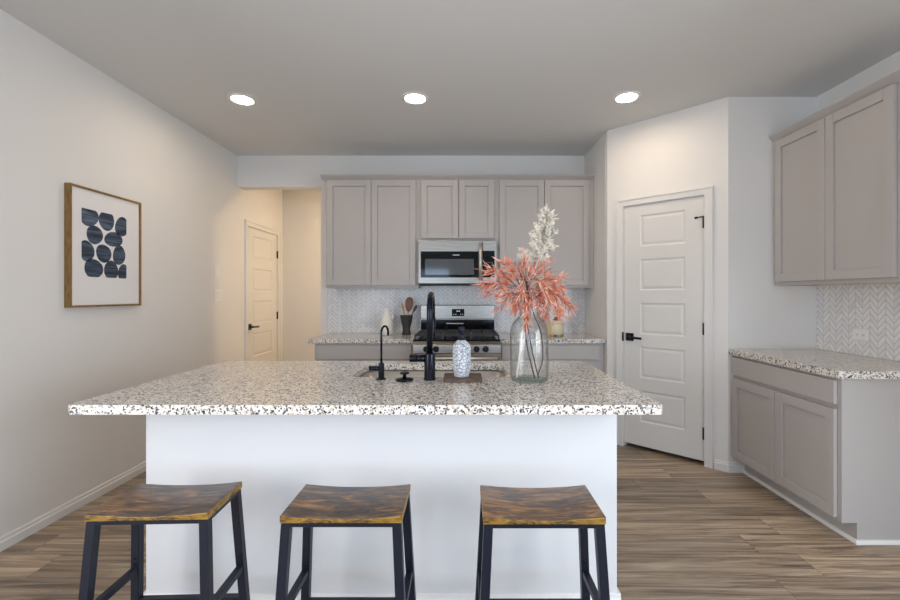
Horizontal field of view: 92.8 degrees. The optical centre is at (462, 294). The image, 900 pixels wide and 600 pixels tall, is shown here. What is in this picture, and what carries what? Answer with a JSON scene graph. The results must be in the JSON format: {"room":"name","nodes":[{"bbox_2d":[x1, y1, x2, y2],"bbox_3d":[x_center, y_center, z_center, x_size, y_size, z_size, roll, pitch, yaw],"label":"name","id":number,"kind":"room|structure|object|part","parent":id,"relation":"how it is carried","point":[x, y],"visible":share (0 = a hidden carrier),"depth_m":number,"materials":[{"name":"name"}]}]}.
{"room":"kitchen","nodes":[
{"label":"kitchen","id":0,"kind":"room"},
{"bbox_2d":[0,9,282,536],"bbox_3d":[-2.397,-0.077,-0.710,0.120,2.740,12.580,0,0,0],"label":"wall","id":1,"kind":"structure","parent":0,"point":[63,119],"depth_m":2.66,"materials":[{"name":"white paint"}]},
{"bbox_2d":[0,461,145,551],"bbox_3d":[-2.329,1.259,-1.200,0.015,0.068,11.600,0,0,0],"label":"baseboard","id":2,"kind":"structure","parent":1,"relation":"attached to","point":[22,532],"depth_m":2.52,"materials":[{"name":"white paint"}]},
{"bbox_2d":[64,183,140,307],"bbox_3d":[-2.318,-0.292,2.795,0.036,0.735,0.560,0,0,0],"label":"framed picture","id":3,"kind":"object","parent":1,"relation":"attached to","point":[102,230],"visible":1,"depth_m":2.74,"materials":[{"name":"brown wood"}]},
{"bbox_2d":[81,208,125,278],"bbox_3d":[-2.310,-0.321,2.774,0.001,0.418,0.348,0,0,0],"label":"print","id":4,"kind":"object","parent":3,"relation":"attached to","point":[103,232],"depth_m":2.75,"materials":[{"name":"blue paper"}]},
{"bbox_2d":[214,265,218,276],"bbox_3d":[-2.332,-0.227,4.070,0.010,0.117,0.073,0,0,0],"label":"light switch","id":5,"kind":"object","parent":1,"relation":"attached to","point":[216,267],"visible":1,"depth_m":4.06,"materials":[{"name":"white plastic"}]},
{"bbox_2d":[214,289,221,301],"bbox_3d":[-2.332,0.006,4.100,0.010,0.117,0.118,0,0,0],"label":"light switch","id":6,"kind":"object","parent":1,"relation":"attached to","point":[217,292],"visible":1,"depth_m":4.10,"materials":[{"name":"white plastic"}]},
{"bbox_2d":[244,219,280,360],"bbox_3d":[-2.361,0.241,5.037,0.152,2.103,0.879,0,0,0],"label":"door","id":7,"kind":"structure","parent":1,"relation":"in","point":[262,244],"depth_m":5.03,"materials":[{"name":"white paint"}]},
{"bbox_2d":[283,190,320,360],"bbox_3d":[-1.018,-0.077,5.640,2.876,2.740,0.120,0,0,0],"label":"wall","id":8,"kind":"structure","parent":0,"point":[301,208],"depth_m":5.58,"materials":[{"name":"white paint"}]},
{"bbox_2d":[237,156,584,334],"bbox_3d":[0.128,-0.077,4.514,4.930,2.740,0.120,0,0,0],"label":"wall","id":9,"kind":"structure","parent":0,"point":[253,172],"depth_m":4.45,"materials":[{"name":"white paint"}]},
{"bbox_2d":[326,180,420,287],"bbox_3d":[-0.869,-0.600,4.290,0.892,1.065,0.327,0,0,0],"label":"upper cabinet","id":10,"kind":"object","parent":9,"relation":"attached to","point":[372,226],"visible":0.99,"depth_m":4.14,"materials":[{"name":"grey paint"}]},
{"bbox_3d":[-1.091,-0.600,4.136,0.426,1.014,0.020,0,0,0],"label":"door","id":11,"kind":"part","parent":10,"relation":"part of","materials":[{"name":"grey paint"}]},
{"bbox_3d":[-0.661,-0.600,4.136,0.426,1.014,0.020,0,0,0],"label":"door","id":12,"kind":"part","parent":10,"relation":"part of","materials":[{"name":"grey paint"}]},
{"bbox_2d":[321,174,594,180],"bbox_3d":[-0.042,-1.132,4.279,2.629,0.044,0.347,0,0,0],"label":"crown molding","id":13,"kind":"structure","parent":10,"relation":"on","point":[325,177],"depth_m":4.12,"materials":[{"name":"grey paint"}]},
{"bbox_2d":[327,286,584,332],"bbox_3d":[-0.062,0.142,4.450,2.675,0.499,0.008,0,0,0],"label":"tiled wall","id":14,"kind":"structure","parent":9,"relation":"attached to","point":[349,310],"depth_m":4.45,"materials":[{"name":"tile"}]},
{"bbox_2d":[419,180,496,240],"bbox_3d":[-0.044,-0.827,4.290,0.756,0.610,0.327,0,0,0],"label":"upper cabinet","id":15,"kind":"object","parent":9,"relation":"attached to","point":[448,209],"visible":0.92,"depth_m":4.14,"materials":[{"name":"grey paint"}]},
{"bbox_3d":[-0.216,-0.826,4.136,0.360,0.562,0.020,0,0,0],"label":"door","id":16,"kind":"part","parent":15,"relation":"part of","materials":[{"name":"grey paint"}]},
{"bbox_2d":[418,240,496,285],"bbox_3d":[-0.043,-0.307,4.237,0.749,0.424,0.430,0,0,0],"label":"microwave","id":17,"kind":"object","parent":15,"relation":"attached to","point":[440,262],"visible":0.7,"depth_m":4.07,"materials":[{"name":"silver metal"}]},
{"bbox_3d":[0.172,-0.316,4.049,0.027,0.347,0.053,0,0,0],"label":"handle","id":18,"kind":"part","parent":17,"relation":"part of","materials":[{"name":"silver metal"}]},
{"bbox_3d":[0.262,-0.313,4.090,0.138,0.412,0.029,0,0,0],"label":"control panel","id":19,"kind":"part","parent":17,"relation":"part of","materials":[{"name":"silver metal"}]},
{"bbox_3d":[0.140,-0.826,4.136,0.339,0.562,0.020,0,0,0],"label":"door","id":20,"kind":"part","parent":15,"relation":"part of","materials":[{"name":"grey paint"}]},
{"bbox_2d":[494,180,593,287],"bbox_3d":[0.804,-0.600,4.290,0.938,1.065,0.327,0,0,0],"label":"upper cabinet","id":21,"kind":"object","parent":9,"relation":"attached to","point":[519,202],"visible":0.66,"depth_m":4.14,"materials":[{"name":"grey paint"}]},
{"bbox_3d":[0.576,-0.600,4.136,0.429,1.014,0.020,0,0,0],"label":"door","id":22,"kind":"part","parent":21,"relation":"part of","materials":[{"name":"grey paint"}]},
{"bbox_3d":[1.010,-0.600,4.136,0.430,1.014,0.020,0,0,0],"label":"door","id":23,"kind":"part","parent":21,"relation":"part of","materials":[{"name":"grey paint"}]},
{"bbox_2d":[0,0,899,155],"bbox_3d":[0.150,-1.497,-0.735,5.500,0.100,12.930,0,0,0],"label":"ceiling","id":24,"kind":"structure","parent":0,"point":[325,77],"depth_m":2.65,"materials":[{"name":"white paint"}]},
{"bbox_2d":[227,93,256,105],"bbox_3d":[-1.625,-1.442,3.170,0.196,0.008,0.196,0,0,0],"label":"recessed light","id":25,"kind":"object","parent":24,"relation":"in","point":[242,99],"visible":1,"depth_m":3.17,"materials":[{"name":"white plastic"}]},
{"bbox_2d":[402,92,427,104],"bbox_3d":[-0.345,-1.442,3.150,0.196,0.008,0.196,0,0,0],"label":"recessed light","id":26,"kind":"object","parent":24,"relation":"in","point":[416,98],"visible":1,"depth_m":3.14,"materials":[{"name":"white plastic"}]},
{"bbox_2d":[613,91,640,103],"bbox_3d":[1.205,-1.442,3.135,0.196,0.008,0.196,0,0,0],"label":"recessed light","id":27,"kind":"object","parent":24,"relation":"in","point":[627,96],"visible":1,"depth_m":3.13,"materials":[{"name":"white plastic"}]},
{"bbox_2d":[0,443,899,599],"bbox_3d":[0.150,1.343,-0.735,5.500,0.100,12.930,0,0,0],"label":"floor","id":28,"kind":"structure","parent":0,"point":[687,529],"depth_m":2.16,"materials":[{"name":"wood"}]},
{"bbox_2d":[78,481,249,599],"bbox_3d":[-0.988,0.987,1.448,0.431,0.612,0.291,0,0,-2],"label":"bar stool","id":29,"kind":"object","parent":28,"relation":"on","point":[139,505],"visible":1,"depth_m":1.42,"materials":[{"name":"brown wood"}]},
{"bbox_3d":[-1.170,0.999,1.327,0.037,0.588,0.084,0,0,38],"label":"leg","id":30,"kind":"part","parent":29,"relation":"part of","materials":[{"name":"black metal"}]},
{"bbox_3d":[-1.178,0.999,1.554,0.037,0.588,0.084,0,0,-42],"label":"leg","id":31,"kind":"part","parent":29,"relation":"part of","materials":[{"name":"black metal"}]},
{"bbox_3d":[-0.988,0.693,1.448,0.377,0.023,0.225,0,0,-2],"label":"seat","id":32,"kind":"part","parent":29,"relation":"part of","materials":[{"name":"brown wood"}]},
{"bbox_3d":[-0.988,0.712,1.448,0.369,0.013,0.217,0,0,-2],"label":"seat frame","id":33,"kind":"part","parent":29,"relation":"part of","materials":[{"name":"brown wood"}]},
{"bbox_3d":[-0.798,0.999,1.341,0.037,0.588,0.084,0,0,-42],"label":"leg","id":34,"kind":"part","parent":29,"relation":"part of","materials":[{"name":"black metal"}]},
{"bbox_3d":[-0.806,0.999,1.567,0.037,0.588,0.084,0,0,38],"label":"leg","id":35,"kind":"part","parent":29,"relation":"part of","materials":[{"name":"black metal"}]},
{"bbox_2d":[275,484,415,599],"bbox_3d":[-0.374,0.987,1.432,0.431,0.612,0.291,0,0,0],"label":"bar stool","id":36,"kind":"object","parent":28,"relation":"on","point":[314,505],"visible":1,"depth_m":1.40,"materials":[{"name":"brown wood"}]},
{"bbox_3d":[-0.560,0.999,1.319,0.037,0.588,0.084,0,0,40],"label":"leg","id":37,"kind":"part","parent":36,"relation":"part of","materials":[{"name":"black metal"}]},
{"bbox_3d":[-0.560,0.999,1.546,0.037,0.588,0.084,0,0,-40],"label":"leg","id":38,"kind":"part","parent":36,"relation":"part of","materials":[{"name":"black metal"}]},
{"bbox_3d":[-0.374,0.712,1.432,0.369,0.013,0.217,0,0,0],"label":"seat frame","id":39,"kind":"part","parent":36,"relation":"part of","materials":[{"name":"black metal"}]},
{"bbox_3d":[-0.374,0.693,1.432,0.377,0.023,0.225,0,0,0],"label":"seat","id":40,"kind":"part","parent":36,"relation":"part of","materials":[{"name":"brown wood"}]},
{"bbox_3d":[-0.188,0.999,1.319,0.037,0.588,0.084,0,0,-40],"label":"leg","id":41,"kind":"part","parent":36,"relation":"part of","materials":[{"name":"black metal"}]},
{"bbox_3d":[-0.188,0.999,1.546,0.037,0.588,0.084,0,0,40],"label":"leg","id":42,"kind":"part","parent":36,"relation":"part of","materials":[{"name":"black metal"}]},
{"bbox_2d":[315,343,412,360],"bbox_3d":[-0.875,0.863,4.136,0.890,0.860,0.635,0,0,0],"label":"base cabinet","id":43,"kind":"object","parent":28,"relation":"on","point":[323,351],"visible":0.14,"depth_m":3.82,"materials":[{"name":"grey paint"}]},
{"bbox_2d":[308,333,416,342],"bbox_3d":[-0.901,0.412,4.128,0.938,0.039,0.636,0,0,0],"label":"countertop","id":44,"kind":"structure","parent":43,"relation":"on","point":[330,337],"depth_m":3.86,"materials":[{"name":"stone"}]},
{"bbox_2d":[380,309,392,334],"bbox_3d":[-0.742,0.264,4.200,0.119,0.257,0.119,0,0,32],"label":"ceramic pitcher","id":45,"kind":"object","parent":44,"relation":"on","point":[386,319],"visible":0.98,"depth_m":4.16,"materials":[{"name":"white ceramic"}]},
{"bbox_2d":[400,315,412,334],"bbox_3d":[-0.549,0.296,4.230,0.128,0.192,0.128,0,0,0],"label":"utensil crock","id":46,"kind":"object","parent":44,"relation":"on","point":[406,320],"visible":0.96,"depth_m":4.19,"materials":[{"name":"grey ceramic"}]},
{"bbox_2d":[405,297,412,314],"bbox_3d":[-0.523,0.169,4.236,0.082,0.299,0.023,0,0,0],"label":"wooden spoon","id":47,"kind":"object","parent":46,"relation":"in","point":[409,301],"visible":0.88,"depth_m":4.24,"materials":[{"name":"brown wood"}]},
{"bbox_2d":[143,370,620,599],"bbox_3d":[-0.329,0.861,2.118,1.948,0.865,0.776,0,0,0],"label":"kitchen island","id":48,"kind":"object","parent":28,"relation":"on","point":[445,460],"visible":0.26,"depth_m":1.75,"materials":[{"name":"white paint"}]},
{"bbox_2d":[68,361,661,414],"bbox_3d":[-0.347,0.410,2.042,2.136,0.034,1.028,0,0,0],"label":"island countertop","id":49,"kind":"structure","parent":48,"relation":"on","point":[224,387],"depth_m":1.74,"materials":[{"name":"stone"}]},
{"bbox_2d":[369,325,388,379],"bbox_3d":[-0.391,0.267,2.015,0.083,0.250,0.083,0,0,0],"label":"tap","id":50,"kind":"object","parent":49,"relation":"on","point":[380,368],"visible":1,"depth_m":1.99,"materials":[{"name":"black metal"}]},
{"bbox_3d":[-0.410,0.342,1.995,0.044,0.020,0.021,0,0,0],"label":"handle","id":51,"kind":"part","parent":50,"relation":"part of","materials":[{"name":"black metal"}]},
{"bbox_3d":[-0.365,0.230,2.023,0.010,0.176,0.070,0,0,21],"label":"spout","id":52,"kind":"part","parent":50,"relation":"part of","materials":[{"name":"black metal"}]},
{"bbox_2d":[395,371,413,381],"bbox_3d":[-0.264,0.372,1.965,0.084,0.040,0.084,0,0,0],"label":"stopper","id":53,"kind":"object","parent":49,"relation":"on","point":[404,378],"visible":1,"depth_m":1.95,"materials":[{"name":"black metal"}]},
{"bbox_3d":[-0.264,0.366,1.965,0.044,0.026,0.044,0,0,0],"label":"knob","id":54,"kind":"part","parent":53,"relation":"part of","materials":[{"name":"black metal"}]},
{"bbox_2d":[409,292,435,380],"bbox_3d":[-0.182,0.188,2.064,0.122,0.409,0.216,0,0,0],"label":"kitchen faucet","id":55,"kind":"object","parent":49,"relation":"on","point":[428,358],"visible":1,"depth_m":1.97,"materials":[{"name":"black metal"}]},
{"bbox_3d":[-0.206,0.293,1.985,0.073,0.035,0.035,0,0,0],"label":"handle","id":56,"kind":"part","parent":55,"relation":"part of","materials":[{"name":"black metal"}]},
{"bbox_3d":[-0.150,0.127,2.070,0.029,0.287,0.199,0,0,0],"label":"spout","id":57,"kind":"part","parent":55,"relation":"part of","materials":[{"name":"black metal"}]},
{"bbox_2d":[360,371,504,376],"bbox_3d":[-0.154,0.534,2.245,0.800,0.201,0.424,0,0,0],"label":"sink","id":58,"kind":"object","parent":49,"relation":"in","point":[368,373],"visible":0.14,"depth_m":2.43,"materials":[{"name":"silver metal"}]},
{"bbox_2d":[443,373,481,381],"bbox_3d":[0.003,0.385,1.995,0.176,0.015,0.150,0,0,0],"label":"wooden tray","id":59,"kind":"object","parent":49,"relation":"on","point":[448,377],"visible":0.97,"depth_m":1.95,"materials":[{"name":"brown wood"}]},
{"bbox_2d":[453,327,470,376],"bbox_3d":[-0.002,0.266,2.000,0.082,0.229,0.082,0,0,45],"label":"soap dispenser","id":60,"kind":"object","parent":59,"relation":"on","point":[461,347],"visible":1,"depth_m":1.97,"materials":[{"name":"white ceramic"}]},
{"bbox_2d":[510,317,548,383],"bbox_3d":[0.309,0.225,1.972,0.175,0.336,0.175,0,0,0],"label":"glass vase","id":61,"kind":"object","parent":49,"relation":"on","point":[526,382],"visible":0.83,"depth_m":1.94,"materials":[{"name":"clear glass"}]},
{"bbox_2d":[473,253,534,377],"bbox_3d":[0.159,0.092,1.968,0.256,0.570,0.278,0,0,-44],"label":"branch","id":62,"kind":"object","parent":61,"relation":"in","point":[509,280],"visible":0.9,"depth_m":1.95,"materials":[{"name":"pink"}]},
{"bbox_2d":[506,246,558,378],"bbox_3d":[0.334,0.077,1.975,0.262,0.602,0.317,0,0,0],"label":"branch","id":63,"kind":"object","parent":61,"relation":"in","point":[525,295],"visible":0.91,"depth_m":1.93,"materials":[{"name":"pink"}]},
{"bbox_3d":[0.319,0.105,1.972,0.161,0.545,0.200,0,0,0],"label":"stem","id":64,"kind":"part","parent":63,"relation":"part of","materials":[{"name":"brown plant"}]},
{"bbox_2d":[516,204,559,377],"bbox_3d":[0.349,-0.025,1.995,0.211,0.805,0.154,0,0,0],"label":"branch","id":65,"kind":"object","parent":61,"relation":"in","point":[539,234],"visible":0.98,"depth_m":1.98,"materials":[{"name":"white plant"}]},
{"bbox_2d":[531,269,579,374],"bbox_3d":[0.429,0.124,1.994,0.224,0.507,0.282,0,0,0],"label":"branch","id":66,"kind":"object","parent":61,"relation":"in","point":[552,295],"visible":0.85,"depth_m":1.95,"materials":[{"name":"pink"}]},
{"bbox_3d":[0.426,0.150,1.970,0.160,0.455,0.163,0,0,-42],"label":"stem","id":67,"kind":"part","parent":66,"relation":"part of","materials":[{"name":"brown plant"}]},
{"bbox_3d":[-0.329,1.253,1.798,1.948,0.080,0.134,0,0,0],"label":"baseboard","id":68,"kind":"part","parent":48,"relation":"part of","materials":[{"name":"white paint"}]},
{"bbox_2d":[413,305,500,360],"bbox_3d":[-0.045,0.698,4.021,0.756,1.190,0.834,0,0,0],"label":"gas range","id":69,"kind":"object","parent":28,"relation":"on","point":[480,333],"visible":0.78,"depth_m":4.04,"materials":[{"name":"silver metal"}]},
{"bbox_3d":[-0.224,0.465,3.650,0.054,0.054,0.040,0,0,0],"label":"knob","id":70,"kind":"part","parent":69,"relation":"part of","materials":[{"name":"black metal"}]},
{"bbox_2d":[413,336,499,340],"bbox_3d":[-0.045,0.407,4.040,0.756,0.039,0.634,0,0,0],"label":"cooktop","id":71,"kind":"object","parent":69,"relation":"in","point":[419,338],"depth_m":3.81,"materials":[{"name":"black metal"}]},
{"bbox_3d":[-0.045,0.453,3.695,0.756,0.101,0.054,0,0,0],"label":"control panel","id":72,"kind":"part","parent":69,"relation":"part of","materials":[{"name":"silver metal"}]},
{"bbox_3d":[-0.045,0.778,3.679,0.756,0.540,0.024,0,0,0],"label":"oven door","id":73,"kind":"part","parent":69,"relation":"part of","materials":[{"name":"silver metal"}]},
{"bbox_3d":[-0.045,0.538,3.636,0.690,0.027,0.063,0,0,0],"label":"handle","id":74,"kind":"part","parent":69,"relation":"part of","materials":[{"name":"silver metal"}]},
{"bbox_3d":[0.203,0.465,3.650,0.054,0.054,0.040,0,0,0],"label":"knob","id":75,"kind":"part","parent":69,"relation":"part of","materials":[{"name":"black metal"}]},
{"bbox_2d":[475,485,609,599],"bbox_3d":[0.253,0.987,1.425,0.431,0.612,0.291,0,0,0],"label":"bar stool","id":76,"kind":"object","parent":28,"relation":"on","point":[570,506],"visible":1,"depth_m":1.38,"materials":[{"name":"orange wood"}]},
{"bbox_3d":[0.067,0.999,1.538,0.037,0.588,0.084,0,0,-40],"label":"leg","id":77,"kind":"part","parent":76,"relation":"part of","materials":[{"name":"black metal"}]},
{"bbox_3d":[0.067,0.999,1.312,0.037,0.588,0.084,0,0,40],"label":"leg","id":78,"kind":"part","parent":76,"relation":"part of","materials":[{"name":"black metal"}]},
{"bbox_3d":[0.253,0.693,1.425,0.377,0.023,0.225,0,0,0],"label":"seat","id":79,"kind":"part","parent":76,"relation":"part of","materials":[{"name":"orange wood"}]},
{"bbox_3d":[0.253,0.712,1.425,0.369,0.013,0.217,0,0,0],"label":"seat frame","id":80,"kind":"part","parent":76,"relation":"part of","materials":[{"name":"black metal"}]},
{"bbox_3d":[0.440,0.999,1.538,0.037,0.588,0.084,0,0,40],"label":"leg","id":81,"kind":"part","parent":76,"relation":"part of","materials":[{"name":"black metal"}]},
{"bbox_3d":[0.440,0.999,1.312,0.037,0.588,0.084,0,0,-40],"label":"leg","id":82,"kind":"part","parent":76,"relation":"part of","materials":[{"name":"black metal"}]},
{"bbox_2d":[501,343,603,371],"bbox_3d":[0.806,0.863,4.136,0.936,0.860,0.635,0,0,0],"label":"base cabinet","id":83,"kind":"object","parent":28,"relation":"on","point":[592,354],"visible":0.23,"depth_m":3.82,"materials":[{"name":"grey paint"}]},
{"bbox_3d":[0.789,0.513,3.829,0.867,0.126,0.020,0,0,0],"label":"drawer","id":84,"kind":"part","parent":83,"relation":"part of","materials":[{"name":"grey paint"}]},
{"bbox_2d":[498,333,604,342],"bbox_3d":[0.807,0.412,4.128,0.933,0.039,0.636,0,0,0],"label":"countertop","id":85,"kind":"structure","parent":83,"relation":"on","point":[504,337],"depth_m":3.86,"materials":[{"name":"stone"}]},
{"bbox_2d":[548,317,563,335],"bbox_3d":[0.904,0.301,4.130,0.157,0.182,0.155,0,0,0],"label":"canister","id":86,"kind":"object","parent":85,"relation":"on","point":[557,328],"visible":0.88,"depth_m":4.07,"materials":[{"name":"beige ceramic"}]},
{"bbox_3d":[0.905,0.257,4.130,0.156,0.030,0.155,0,0,0],"label":"lid","id":87,"kind":"part","parent":86,"relation":"part of","materials":[{"name":"beige ceramic"}]},
{"bbox_3d":[1.008,0.884,3.829,0.431,0.568,0.020,0,0,0],"label":"door","id":88,"kind":"part","parent":83,"relation":"part of","materials":[{"name":"grey paint"}]},
{"bbox_2d":[732,355,899,544],"bbox_3d":[2.273,0.863,2.672,0.638,0.860,0.914,0,0,0],"label":"base cabinet","id":89,"kind":"object","parent":28,"relation":"on","point":[827,446],"visible":0.98,"depth_m":2.32,"materials":[{"name":"grey paint"}]},
{"bbox_3d":[1.964,0.884,2.894,0.020,0.568,0.425,0,0,0],"label":"door","id":90,"kind":"part","parent":89,"relation":"part of","materials":[{"name":"grey paint"}]},
{"bbox_3d":[1.964,0.512,2.680,0.020,0.128,0.854,0,0,0],"label":"drawer","id":91,"kind":"part","parent":89,"relation":"part of","materials":[{"name":"grey paint"}]},
{"bbox_3d":[1.964,0.884,2.466,0.020,0.568,0.425,0,0,0],"label":"door","id":92,"kind":"part","parent":89,"relation":"part of","materials":[{"name":"grey paint"}]},
{"bbox_2d":[729,349,899,378],"bbox_3d":[2.264,0.412,2.663,0.640,0.039,0.927,0,0,0],"label":"countertop","id":93,"kind":"structure","parent":89,"relation":"on","point":[839,365],"depth_m":2.53,"materials":[{"name":"stone"}]},
{"bbox_3d":[2.316,1.284,2.672,0.551,0.019,0.914,0,0,0],"label":"shoe moulding","id":94,"kind":"part","parent":89,"relation":"part of","materials":[{"name":"white paint"}]},
{"bbox_2d":[585,133,606,373],"bbox_3d":[1.326,-0.077,4.139,0.100,2.740,0.630,0,0,0],"label":"wall","id":95,"kind":"structure","parent":0,"point":[596,158],"depth_m":3.98,"materials":[{"name":"white paint"}]},
{"bbox_2d":[607,97,727,467],"bbox_3d":[1.645,-0.077,3.490,0.931,2.740,0.100,0,0,44],"label":"wall","id":96,"kind":"structure","parent":0,"point":[687,148],"depth_m":3.32,"materials":[{"name":"white paint"}]},
{"bbox_2d":[616,185,712,468],"bbox_3d":[1.625,0.239,3.473,0.743,2.108,0.152,0,0,44],"label":"door","id":97,"kind":"structure","parent":96,"relation":"in","point":[664,241],"depth_m":3.43,"materials":[{"name":"white paint"}]},
{"bbox_3d":[1.423,0.356,3.636,0.066,0.066,0.009,0,0,44],"label":"handle","id":98,"kind":"part","parent":97,"relation":"part of","materials":[{"name":"black metal"}]},
{"bbox_3d":[1.440,0.357,3.580,0.128,0.024,0.047,0,0,44],"label":"lever","id":99,"kind":"part","parent":97,"relation":"part of","materials":[{"name":"black metal"}]},
{"bbox_2d":[714,459,728,472],"bbox_3d":[1.607,1.258,3.447,0.937,0.070,0.015,0,0,44],"label":"baseboard","id":100,"kind":"structure","parent":96,"relation":"attached to","point":[720,465],"depth_m":3.15,"materials":[{"name":"white paint"}]},
{"bbox_2d":[728,97,816,461],"bbox_3d":[2.268,-0.077,3.180,0.649,2.740,0.100,0,0,0],"label":"wall","id":101,"kind":"structure","parent":0,"point":[762,314],"depth_m":3.13,"materials":[{"name":"white paint"}]},
{"bbox_2d":[728,462,744,472],"bbox_3d":[1.996,1.258,3.123,0.117,0.070,0.015,0,0,0],"label":"baseboard","id":102,"kind":"structure","parent":101,"relation":"attached to","point":[734,467],"depth_m":3.12,"materials":[{"name":"white paint"}]},
{"bbox_2d":[817,51,899,360],"bbox_3d":[2.653,-0.077,-1.213,0.120,2.740,11.574,0,0,0],"label":"wall","id":103,"kind":"structure","parent":0,"point":[891,64],"depth_m":2.79,"materials":[{"name":"white paint"}]},
{"bbox_2d":[775,82,899,285],"bbox_3d":[2.426,-0.600,2.677,0.332,1.065,0.902,0,0,0],"label":"upper cabinet","id":104,"kind":"object","parent":103,"relation":"attached to","point":[837,176],"visible":1,"depth_m":2.57,"materials":[{"name":"grey paint"}]},
{"bbox_3d":[2.270,-0.600,2.886,0.020,1.014,0.427,0,0,0],"label":"door","id":105,"kind":"part","parent":104,"relation":"part of","materials":[{"name":"grey paint"}]},
{"bbox_2d":[769,69,899,142],"bbox_3d":[2.415,-1.132,2.657,0.352,0.044,0.942,0,0,0],"label":"crown molding","id":106,"kind":"structure","parent":104,"relation":"on","point":[893,78],"depth_m":2.55,"materials":[{"name":"grey paint"}]},
{"bbox_3d":[2.270,-0.600,2.457,0.020,1.014,0.425,0,0,0],"label":"door","id":107,"kind":"part","parent":104,"relation":"part of","materials":[{"name":"grey paint"}]},
{"bbox_2d":[816,283,899,360],"bbox_3d":[2.589,0.142,2.672,0.008,0.499,0.914,0,0,0],"label":"tiled wall","id":108,"kind":"structure","parent":103,"relation":"attached to","point":[875,308],"depth_m":2.78,"materials":[{"name":"tile"}]},
{"bbox_2d":[852,329,868,340],"bbox_3d":[2.580,0.259,2.775,0.009,0.072,0.116,0,0,0],"label":"power outlet","id":109,"kind":"object","parent":108,"relation":"attached to","point":[857,334],"visible":1,"depth_m":2.77,"materials":[{"name":"white plastic"}]},
{"bbox_2d":[855,332,864,337],"bbox_3d":[2.577,0.259,2.775,0.002,0.034,0.072,0,0,0],"label":"receptacle","id":110,"kind":"object","parent":109,"relation":"attached to","point":[857,334],"depth_m":2.77,"materials":[{"name":"white plastic"}]}
]}

